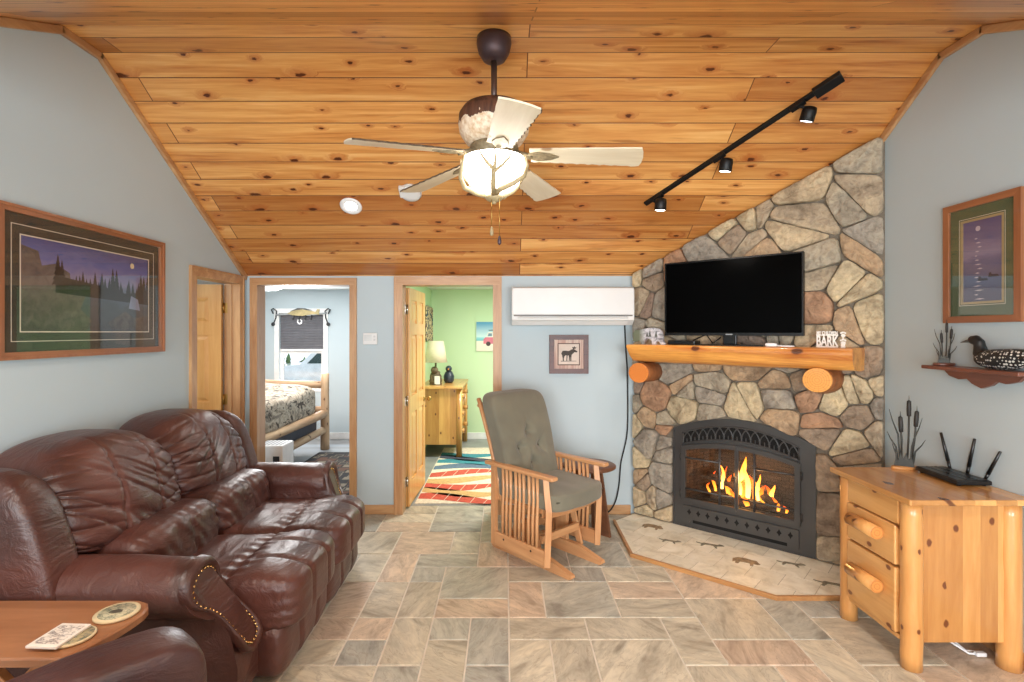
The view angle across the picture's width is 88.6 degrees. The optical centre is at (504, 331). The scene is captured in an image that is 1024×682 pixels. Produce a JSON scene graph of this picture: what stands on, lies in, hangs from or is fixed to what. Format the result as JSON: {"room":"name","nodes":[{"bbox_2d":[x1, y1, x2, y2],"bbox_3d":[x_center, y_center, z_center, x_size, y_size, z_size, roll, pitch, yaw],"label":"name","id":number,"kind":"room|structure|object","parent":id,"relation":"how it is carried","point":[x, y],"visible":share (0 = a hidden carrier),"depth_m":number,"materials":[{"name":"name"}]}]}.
{"room":"living room","nodes":[
{"label":"living room","id":0,"kind":"room"},
{"bbox_2d":[0,27,240,453],"bbox_3d":[-2.400,0.006,1.065,0.120,3.268,7.330,0,0,0],"label":"wall","id":1,"kind":"structure","parent":0,"point":[72,146],"depth_m":2.95,"materials":[{"name":"grey paint"}]},
{"bbox_2d":[0,200,164,360],"bbox_3d":[-2.321,-0.235,2.975,0.035,0.735,1.174,0,0,0],"label":"framed picture","id":2,"kind":"object","parent":1,"relation":"attached to","point":[69,287],"visible":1,"depth_m":2.83,"materials":[{"name":"brown wood"}]},
{"bbox_2d":[21,235,147,330],"bbox_3d":[-2.334,-0.235,2.995,0.003,0.465,0.945,0,0,0],"label":"print","id":3,"kind":"object","parent":2,"relation":"attached to","point":[66,285],"depth_m":2.88,"materials":[{"name":"paper"}]},
{"bbox_2d":[0,16,247,279],"bbox_3d":[-2.328,-1.038,1.063,0.026,1.141,7.339,0,0,0],"label":"trim","id":4,"kind":"structure","parent":1,"relation":"attached to","point":[6,22],"depth_m":3.21,"materials":[{"name":"orange wood"}]},
{"bbox_2d":[189,265,244,424],"bbox_3d":[-2.700,0.572,4.280,0.770,2.137,0.790,0,0,0],"label":"door","id":5,"kind":"structure","parent":1,"relation":"in","point":[207,307],"depth_m":4.56,"materials":[{"name":"orange wood"}]},
{"bbox_2d":[197,279,223,410],"bbox_3d":[-3.230,0.540,3.655,1.540,2.200,2.310,0,0,0],"label":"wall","id":6,"kind":"structure","parent":0,"point":[198,280],"depth_m":4.73,"materials":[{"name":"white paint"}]},
{"bbox_2d":[265,290,348,431],"bbox_3d":[-3.280,0.495,8.110,4.040,2.290,0.120,0,0,0],"label":"wall","id":7,"kind":"structure","parent":0,"point":[337,301],"depth_m":8.05,"materials":[{"name":"blue paint"}]},
{"bbox_2d":[274,308,327,390],"bbox_3d":[-3.120,0.275,8.075,0.860,1.270,0.150,0,0,0],"label":"window","id":8,"kind":"structure","parent":7,"relation":"in","point":[324,354],"depth_m":8.03,"materials":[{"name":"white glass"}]},
{"bbox_2d":[280,313,322,350],"bbox_3d":[-3.120,0.004,8.074,0.664,0.583,0.032,0,0,0],"label":"window shade","id":9,"kind":"object","parent":8,"relation":"attached to","point":[307,335],"visible":0.9,"depth_m":8.07,"materials":[{"name":"grey fabric"}]},
{"bbox_2d":[271,308,330,325],"bbox_3d":[-3.120,-0.230,7.995,0.920,0.280,0.075,0,0,0],"label":"curtain rod","id":10,"kind":"object","parent":7,"relation":"attached to","point":[299,312],"visible":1,"depth_m":8.00,"materials":[{"name":"metal"}]},
{"bbox_2d":[315,432,348,438],"bbox_3d":[-3.300,1.590,8.043,4.000,0.100,0.015,0,0,0],"label":"baseboard","id":11,"kind":"structure","parent":7,"relation":"attached to","point":[332,435],"depth_m":8.03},
{"bbox_2d":[280,287,492,289],"bbox_3d":[-1.350,-0.675,6.463,7.900,0.050,3.175,0,0,0],"label":"ceiling","id":12,"kind":"structure","parent":0,"point":[284,288],"depth_m":7.84,"materials":[{"name":"white paint"}]},
{"bbox_2d":[265,287,283,290],"bbox_3d":[-3.250,-0.607,7.200,0.430,0.084,0.430,0,0,0],"label":"ceiling lamp","id":13,"kind":"object","parent":12,"relation":"attached to","point":[266,288],"visible":0.37,"depth_m":7.13,"materials":[{"name":"white"}]},
{"bbox_2d":[406,287,430,445],"bbox_3d":[-1.170,0.495,6.430,0.080,2.290,3.240,0,0,0],"label":"wall","id":14,"kind":"structure","parent":0,"point":[426,290],"depth_m":7.56,"materials":[{"name":"green paint"}]},
{"bbox_2d":[425,305,432,341],"bbox_3d":[-1.101,-0.120,7.600,0.042,0.520,0.600,0,0,0],"label":"picture","id":15,"kind":"object","parent":14,"relation":"hanging from","point":[428,309],"visible":0.96,"depth_m":7.46,"materials":[{"name":"multicoloured fabric"}]},
{"bbox_2d":[245,276,633,513],"bbox_3d":[0.090,0.515,4.763,5.100,2.250,0.065,0,0,0],"label":"wall","id":16,"kind":"structure","parent":0,"point":[587,413],"depth_m":4.73,"materials":[{"name":"grey paint"}]},
{"bbox_2d":[250,278,356,496],"bbox_3d":[-1.812,0.577,4.790,0.957,2.126,0.170,0,0,0],"label":"door frame","id":17,"kind":"structure","parent":16,"relation":"in","point":[257,285],"depth_m":4.71,"materials":[{"name":"orange wood"}]},
{"bbox_2d":[363,333,376,344],"bbox_3d":[-1.212,0.060,4.718,0.127,0.105,0.024,0,0,0],"label":"thermostat","id":18,"kind":"object","parent":16,"relation":"attached to","point":[368,338],"visible":1,"depth_m":4.71,"materials":[{"name":"white plastic"}]},
{"bbox_2d":[394,276,501,514],"bbox_3d":[-0.513,0.570,5.188,0.967,2.140,0.965,0,0,0],"label":"door","id":19,"kind":"structure","parent":16,"relation":"in","point":[409,303],"depth_m":4.80,"materials":[{"name":"orange wood"}]},
{"bbox_2d":[365,505,630,513],"bbox_3d":[-0.605,1.597,4.723,3.470,0.085,0.014,0,0,0],"label":"baseboard","id":20,"kind":"structure","parent":16,"relation":"attached to","point":[369,509],"depth_m":4.72,"materials":[{"name":"orange wood"}]},
{"bbox_2d":[549,335,588,373],"bbox_3d":[0.574,0.200,4.717,0.351,0.349,0.026,0,0,0],"label":"framed picture","id":21,"kind":"object","parent":16,"relation":"attached to","point":[568,354],"visible":1,"depth_m":4.72,"materials":[{"name":"brown wood"}]},
{"bbox_2d":[559,344,578,363],"bbox_3d":[0.574,0.200,4.725,0.185,0.183,0.002,0,0,0],"label":"print","id":22,"kind":"object","parent":21,"relation":"attached to","point":[568,353],"depth_m":4.72},
{"bbox_2d":[512,287,633,324],"bbox_3d":[0.585,-0.225,4.614,1.050,0.330,0.231,0,0,0],"label":"air conditioner","id":23,"kind":"object","parent":16,"relation":"attached to","point":[530,305],"visible":1,"depth_m":4.50,"materials":[{"name":"white plastic"}]},
{"bbox_2d":[608,325,628,512],"bbox_3d":[0.945,0.778,4.698,0.334,1.718,0.021,0,0,-8],"label":"cable","id":24,"kind":"object","parent":16,"relation":"attached to","point":[624,325],"visible":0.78,"depth_m":4.71,"materials":[{"name":"black rubber"}]},
{"bbox_2d":[431,290,492,431],"bbox_3d":[0.745,0.495,6.490,3.910,2.290,3.360,0,0,0],"label":"wall","id":25,"kind":"structure","parent":0,"point":[456,313],"depth_m":8.05,"materials":[{"name":"green paint"}]},
{"bbox_2d":[467,432,486,438],"bbox_3d":[0.735,1.590,8.043,3.730,0.100,0.015,0,0,0],"label":"baseboard","id":26,"kind":"structure","parent":25,"relation":"attached to","point":[470,435],"depth_m":8.03,"materials":[{"name":"white wood"}]},
{"bbox_2d":[476,322,492,350],"bbox_3d":[-0.210,0.070,8.033,0.460,0.450,0.033,0,0,0],"label":"print","id":27,"kind":"object","parent":25,"relation":"attached to","point":[484,330],"visible":0.53,"depth_m":8.02},
{"bbox_2d":[483,330,492,345],"bbox_3d":[-0.165,0.087,8.018,0.330,0.254,0.002,0,0,0],"label":"picture","id":28,"kind":"object","parent":27,"relation":"attached to","point":[487,334],"depth_m":8.02,"materials":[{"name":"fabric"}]},
{"bbox_2d":[0,0,1023,275],"bbox_3d":[0.090,-1.116,1.065,5.100,1.222,7.330,0,0,0],"label":"ceiling","id":29,"kind":"structure","parent":0,"point":[255,104],"depth_m":3.31,"materials":[{"name":"brown wood"}]},
{"bbox_2d":[340,198,361,213],"bbox_3d":[-1.179,-0.962,4.018,0.168,0.096,0.143,0,0,0],"label":"recessed light","id":30,"kind":"object","parent":29,"relation":"in","point":[348,205],"visible":1,"depth_m":4.01,"materials":[{"name":"white plastic"}]},
{"bbox_2d":[398,183,421,201],"bbox_3d":[-0.700,-1.033,3.898,0.164,0.104,0.145,0,0,0],"label":"smoke detector","id":31,"kind":"object","parent":29,"relation":"attached to","point":[411,197],"visible":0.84,"depth_m":3.88,"materials":[{"name":"white plastic"}]},
{"bbox_2d":[344,28,642,244],"bbox_3d":[-0.035,-1.038,2.843,1.521,1.137,1.520,0,0,0],"label":"ceiling fan","id":32,"kind":"object","parent":29,"relation":"hanging from","point":[493,126],"visible":1,"depth_m":2.76,"materials":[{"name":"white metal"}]},
{"bbox_2d":[644,71,844,210],"bbox_3d":[1.552,-1.225,3.569,1.295,0.648,0.126,0,0,42],"label":"track light","id":33,"kind":"object","parent":29,"relation":"attached to","point":[808,113],"visible":1,"depth_m":3.44,"materials":[{"name":"black metal"}]},
{"bbox_2d":[252,439,1023,681],"bbox_3d":[-1.350,1.665,2.725,7.900,0.050,10.650,0,0,0],"label":"floor","id":34,"kind":"structure","parent":0,"point":[427,595],"depth_m":2.93,"materials":[{"name":"tile"}]},
{"bbox_2d":[0,601,147,681],"bbox_3d":[-1.722,1.338,1.836,0.795,0.615,0.362,0,0,0],"label":"end table","id":35,"kind":"object","parent":34,"relation":"on","point":[22,623],"visible":0.56,"depth_m":1.85,"materials":[{"name":"brown wood"}]},
{"bbox_2d":[58,625,96,648],"bbox_3d":[-1.452,1.024,1.765,0.128,0.011,0.128,0,0,0],"label":"coaster","id":36,"kind":"object","parent":35,"relation":"on","point":[91,631],"visible":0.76,"depth_m":1.75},
{"bbox_2d":[25,623,90,649],"bbox_3d":[-1.487,1.013,1.752,0.105,0.010,0.135,0,0,3],"label":"card","id":37,"kind":"object","parent":36,"relation":"on","point":[55,638],"visible":1,"depth_m":1.74,"materials":[{"name":"white paper"}]},
{"bbox_2d":[92,602,140,624],"bbox_3d":[-1.415,1.024,1.915,0.144,0.012,0.144,0,0,0],"label":"coaster","id":38,"kind":"object","parent":35,"relation":"on","point":[118,612],"visible":1,"depth_m":1.90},
{"bbox_2d":[6,626,206,681],"bbox_3d":[-1.101,1.113,1.097,0.980,1.055,1.123,0,0,40],"label":"armchair","id":39,"kind":"object","parent":34,"relation":"on","point":[166,653],"visible":1,"depth_m":1.58,"materials":[{"name":"brown leather"}]},
{"bbox_2d":[0,408,364,681],"bbox_3d":[-1.627,1.071,3.000,1.374,1.137,1.911,0,0,0],"label":"sofa","id":40,"kind":"object","parent":34,"relation":"on","point":[175,512],"visible":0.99,"depth_m":2.44,"materials":[{"name":"brown leather"}]},
{"bbox_2d":[0,429,180,553],"bbox_3d":[-2.032,0.748,2.618,0.543,0.490,0.795,0,0,0],"label":"cushion","id":41,"kind":"object","parent":40,"relation":"on","point":[105,484],"depth_m":2.44,"materials":[{"name":"brown leather"}]},
{"bbox_2d":[119,408,246,495],"bbox_3d":[-2.031,0.748,3.370,0.544,0.490,0.740,0,0,0],"label":"cushion","id":42,"kind":"object","parent":40,"relation":"on","point":[206,448],"depth_m":3.20,"materials":[{"name":"brown leather"}]},
{"bbox_2d":[191,529,334,630],"bbox_3d":[-1.360,1.245,2.697,0.840,0.290,0.645,0,0,0],"label":"seat cushion","id":43,"kind":"object","parent":40,"relation":"on","point":[278,575],"depth_m":2.56,"materials":[{"name":"brown leather"}]},
{"bbox_2d":[218,494,364,564],"bbox_3d":[-1.360,1.245,3.333,0.840,0.290,0.645,0,0,0],"label":"seat cushion","id":44,"kind":"object","parent":40,"relation":"on","point":[342,517],"depth_m":3.21,"materials":[{"name":"brown leather"}]},
{"bbox_2d":[265,440,293,462],"bbox_3d":[-2.240,1.358,5.112,0.260,0.564,0.276,0,0,0],"label":"air purifier","id":45,"kind":"object","parent":34,"relation":"on","point":[275,450],"visible":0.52,"depth_m":5.00,"materials":[{"name":"white plastic"}]},
{"bbox_2d":[265,440,289,444],"bbox_3d":[-2.243,1.078,5.115,0.205,0.004,0.210,0,0,0],"label":"vent","id":46,"kind":"object","parent":45,"relation":"attached to","point":[270,442],"depth_m":5.13,"materials":[{"name":"white plastic"}]},
{"bbox_2d":[265,373,329,449],"bbox_3d":[-3.284,1.109,6.252,1.657,1.065,2.326,0,0,0],"label":"bed","id":47,"kind":"object","parent":34,"relation":"on","point":[291,412],"visible":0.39,"depth_m":6.60,"materials":[{"name":"beige fabric"}]},
{"bbox_2d":[265,383,314,433],"bbox_3d":[-3.281,0.914,6.250,1.519,0.484,2.120,0,0,0],"label":"quilt","id":48,"kind":"object","parent":47,"relation":"on","point":[289,407],"depth_m":6.32,"materials":[{"name":"beige fabric"}]},
{"bbox_2d":[303,452,348,494],"bbox_3d":[-1.930,1.634,6.190,1.180,0.012,1.860,0,0,0],"label":"rug","id":49,"kind":"object","parent":34,"relation":"on","point":[341,459],"visible":0.21,"depth_m":6.60,"materials":[{"name":"multicoloured fabric"}]},
{"bbox_2d":[425,379,467,456],"bbox_3d":[-0.833,1.173,7.345,0.585,0.935,1.110,0,0,0],"label":"dresser","id":50,"kind":"object","parent":34,"relation":"on","point":[446,423],"visible":0.89,"depth_m":6.85,"materials":[{"name":"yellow wood"}]},
{"bbox_2d":[425,341,446,384],"bbox_3d":[-0.930,0.412,7.050,0.310,0.585,0.310,0,0,0],"label":"table lamp","id":51,"kind":"object","parent":50,"relation":"on","point":[435,351],"visible":1,"depth_m":6.96,"materials":[{"name":"fabric"}]},
{"bbox_2d":[444,366,453,382],"bbox_3d":[-0.783,0.585,7.296,0.150,0.240,0.160,0,0,41],"label":"figurine","id":52,"kind":"object","parent":50,"relation":"on","point":[448,376],"visible":1,"depth_m":7.24,"materials":[{"name":"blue ceramic"}]},
{"bbox_2d":[415,448,490,503],"bbox_3d":[0.120,1.633,6.188,1.960,0.013,2.423,0,0,0],"label":"rug","id":53,"kind":"object","parent":34,"relation":"on","point":[466,479],"visible":0.4,"depth_m":5.77,"materials":[{"name":"fabric"}]},
{"bbox_2d":[477,389,608,579],"bbox_3d":[0.260,1.050,3.913,0.622,1.180,0.912,0,0,-43],"label":"glider chair","id":54,"kind":"object","parent":34,"relation":"on","point":[524,461],"visible":1,"depth_m":3.84,"materials":[{"name":"brown wood"}]},
{"bbox_2d":[483,389,557,481],"bbox_3d":[0.134,0.830,4.048,0.564,0.740,0.373,0,0,-43],"label":"cushion","id":55,"kind":"object","parent":54,"relation":"on","point":[516,422],"depth_m":3.94,"materials":[{"name":"grey fabric"}]},
{"bbox_2d":[499,469,601,511],"bbox_3d":[0.337,1.133,3.830,0.550,0.144,0.621,0,0,-43],"label":"seat cushion","id":56,"kind":"object","parent":54,"relation":"on","point":[572,491],"depth_m":3.65,"materials":[{"name":"grey fabric"}]},
{"bbox_2d":[563,458,615,537],"bbox_3d":[0.690,1.363,4.320,0.440,0.555,0.418,0,0,0],"label":"side table","id":57,"kind":"object","parent":34,"relation":"on","point":[605,525],"visible":0.44,"depth_m":4.22,"materials":[{"name":"brown wood"}]},
{"bbox_2d":[613,513,839,600],"bbox_3d":[1.616,1.626,3.736,2.067,0.028,0.816,0,0,42],"label":"hearth pad","id":58,"kind":"object","parent":34,"relation":"on","point":[773,574],"visible":0.86,"depth_m":3.70,"materials":[{"name":"tile"}]},
{"bbox_2d":[632,138,884,564],"bbox_3d":[1.820,0.166,4.069,1.827,2.947,0.103,0,0,42],"label":"stone fireplace","id":59,"kind":"object","parent":34,"relation":"on","point":[835,215],"visible":0.66,"depth_m":3.73,"materials":[{"name":"beige stone"}]},
{"bbox_2d":[673,419,815,558],"bbox_3d":[1.935,1.151,4.219,1.060,0.931,0.404,0,0,42],"label":"fireplace insert","id":60,"kind":"object","parent":59,"relation":"in","point":[747,481],"visible":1,"depth_m":4.14,"materials":[{"name":"grey metal"}]},
{"bbox_2d":[682,426,799,460],"bbox_3d":[1.806,0.838,4.089,0.879,0.199,0.013,0,0,42],"label":"vent","id":61,"kind":"object","parent":60,"relation":"attached to","point":[769,442],"depth_m":4.04,"materials":[{"name":"grey metal"}]},
{"bbox_2d":[626,344,864,393],"bbox_3d":[1.737,0.270,3.992,1.644,0.331,0.326,0,0,42],"label":"mantel shelf","id":62,"kind":"object","parent":59,"relation":"attached to","point":[824,366],"visible":0.97,"depth_m":3.73,"materials":[{"name":"brown wood"}]},
{"bbox_2d":[633,328,665,344],"bbox_3d":[1.217,0.034,4.432,0.293,0.140,0.034,0,0,42],"label":"ornament","id":63,"kind":"object","parent":62,"relation":"on","point":[656,335],"visible":0.97,"depth_m":4.41,"materials":[{"name":"white ceramic"}]},
{"bbox_2d":[668,336,720,344],"bbox_3d":[1.523,0.059,4.218,0.383,0.088,0.145,0,0,42],"label":"cable box","id":64,"kind":"object","parent":62,"relation":"on","point":[670,342],"visible":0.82,"depth_m":4.21,"materials":[{"name":"black plastic"}]},
{"bbox_2d":[665,251,804,346],"bbox_3d":[1.712,-0.230,4.006,1.018,0.667,0.180,0,0,42],"label":"television","id":65,"kind":"object","parent":62,"relation":"on","point":[756,295],"visible":1,"depth_m":3.94,"materials":[{"name":"black plastic"}]},
{"bbox_2d":[765,343,794,346],"bbox_3d":[1.925,0.091,3.681,0.185,0.026,0.050,0,0,42],"label":"power adapter","id":66,"kind":"object","parent":62,"relation":"on","point":[766,344],"visible":0.99,"depth_m":3.69,"materials":[{"name":"white plastic"}]},
{"bbox_2d":[816,331,845,347],"bbox_3d":[2.214,0.049,3.564,0.176,0.110,0.016,0,0,42],"label":"letter sign","id":67,"kind":"object","parent":62,"relation":"on","point":[829,335],"visible":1,"depth_m":3.56,"materials":[{"name":"white paint"}]},
{"bbox_2d":[840,339,845,347],"bbox_3d":[2.265,0.075,3.518,0.038,0.058,0.016,0,0,42],"label":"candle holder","id":68,"kind":"object","parent":62,"relation":"on","point":[842,343],"depth_m":3.51,"materials":[{"name":"white ceramic"}]},
{"bbox_2d":[830,467,1023,673],"bbox_3d":[2.193,1.218,2.787,0.650,0.847,0.617,0,0,0],"label":"nightstand","id":69,"kind":"object","parent":34,"relation":"on","point":[928,558],"visible":0.99,"depth_m":2.54,"materials":[{"name":"brown wood"}]},
{"bbox_2d":[887,400,924,469],"bbox_3d":[2.331,0.581,3.054,0.166,0.428,0.077,0,0,14],"label":"sculpture","id":70,"kind":"object","parent":69,"relation":"on","point":[900,464],"visible":0.98,"depth_m":3.04,"materials":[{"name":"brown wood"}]},
{"bbox_2d":[915,432,1001,485],"bbox_3d":[2.420,0.682,2.828,0.190,0.226,0.366,0,0,0],"label":"router","id":71,"kind":"object","parent":69,"relation":"on","point":[948,474],"visible":1,"depth_m":2.81,"materials":[{"name":"black plastic"}]},
{"bbox_2d":[950,642,986,656],"bbox_3d":[2.352,1.582,2.730,0.110,0.111,0.228,0,0,-30],"label":"cable","id":72,"kind":"object","parent":34,"relation":"on","point":[979,653],"visible":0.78,"depth_m":2.66,"materials":[{"name":"plastic"}]},
{"bbox_2d":[885,30,1023,651],"bbox_3d":[2.580,0.006,1.130,0.120,3.268,7.460,0,0,0],"label":"wall","id":73,"kind":"structure","parent":0,"point":[961,139],"depth_m":3.00,"materials":[{"name":"grey paint"}]},
{"bbox_2d":[879,20,1023,142],"bbox_3d":[2.508,-1.038,1.063,0.026,1.141,7.339,0,0,0],"label":"trim","id":74,"kind":"structure","parent":73,"relation":"attached to","point":[1017,25],"depth_m":2.99,"materials":[{"name":"orange wood"}]},
{"bbox_2d":[921,365,1023,387],"bbox_3d":[2.453,0.240,2.725,0.135,0.105,0.570,0,0,0],"label":"wall shelf","id":75,"kind":"object","parent":73,"relation":"attached to","point":[979,377],"visible":0.89,"depth_m":2.70,"materials":[{"name":"brown wood"}]},
{"bbox_2d":[933,320,956,365],"bbox_3d":[2.462,0.060,2.945,0.110,0.256,0.080,0,0,0],"label":"sculpture","id":76,"kind":"object","parent":75,"relation":"on","point":[942,361],"visible":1,"depth_m":2.94,"materials":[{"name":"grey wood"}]},
{"bbox_2d":[960,335,1023,369],"bbox_3d":[2.462,0.102,2.625,0.105,0.171,0.427,0,0,0],"label":"duck decoy","id":77,"kind":"object","parent":75,"relation":"on","point":[998,359],"visible":1,"depth_m":2.59,"materials":[{"name":"black wood"}]},
{"bbox_2d":[943,186,1023,322],"bbox_3d":[2.506,-0.378,2.765,0.025,0.655,0.452,0,0,0],"label":"framed picture","id":78,"kind":"object","parent":73,"relation":"attached to","point":[983,237],"visible":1,"depth_m":2.75,"materials":[{"name":"brown wood"}]},
{"bbox_2d":[963,215,1001,301],"bbox_3d":[2.514,-0.378,2.765,0.002,0.431,0.228,0,0,0],"label":"print","id":79,"kind":"object","parent":78,"relation":"attached to","point":[982,235],"depth_m":2.76},
{"bbox_2d":[980,642,1023,670],"bbox_3d":[2.513,1.597,0.425,0.014,0.085,6.050,0,0,0],"label":"baseboard","id":80,"kind":"structure","parent":73,"relation":"attached to","point":[991,645],"depth_m":2.70,"materials":[{"name":"orange wood"}]},
{"label":"outside","id":81,"kind":"structure","parent":0,"visible":0},
{"bbox_3d":[-4.000,1.865,19.085,32.000,0.050,21.830,0,0,0],"label":"ground","id":82,"kind":"structure","parent":81,"visible":0},
{"bbox_2d":[286,353,304,363],"bbox_3d":[-4.481,0.556,14.885,9.189,2.948,1.297,0,0,0],"label":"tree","id":83,"kind":"object","parent":82,"relation":"on","point":[288,359],"visible":0.02,"depth_m":14.93,"materials":[{"name":"green plant"}]},
{"bbox_2d":[285,353,320,380],"bbox_3d":[-3.025,0.940,11.200,4.550,1.760,1.852,0,0,0],"label":"car","id":84,"kind":"object","parent":82,"relation":"on","point":[309,369],"visible":0.02,"depth_m":10.35,"materials":[{"name":"white paint"}]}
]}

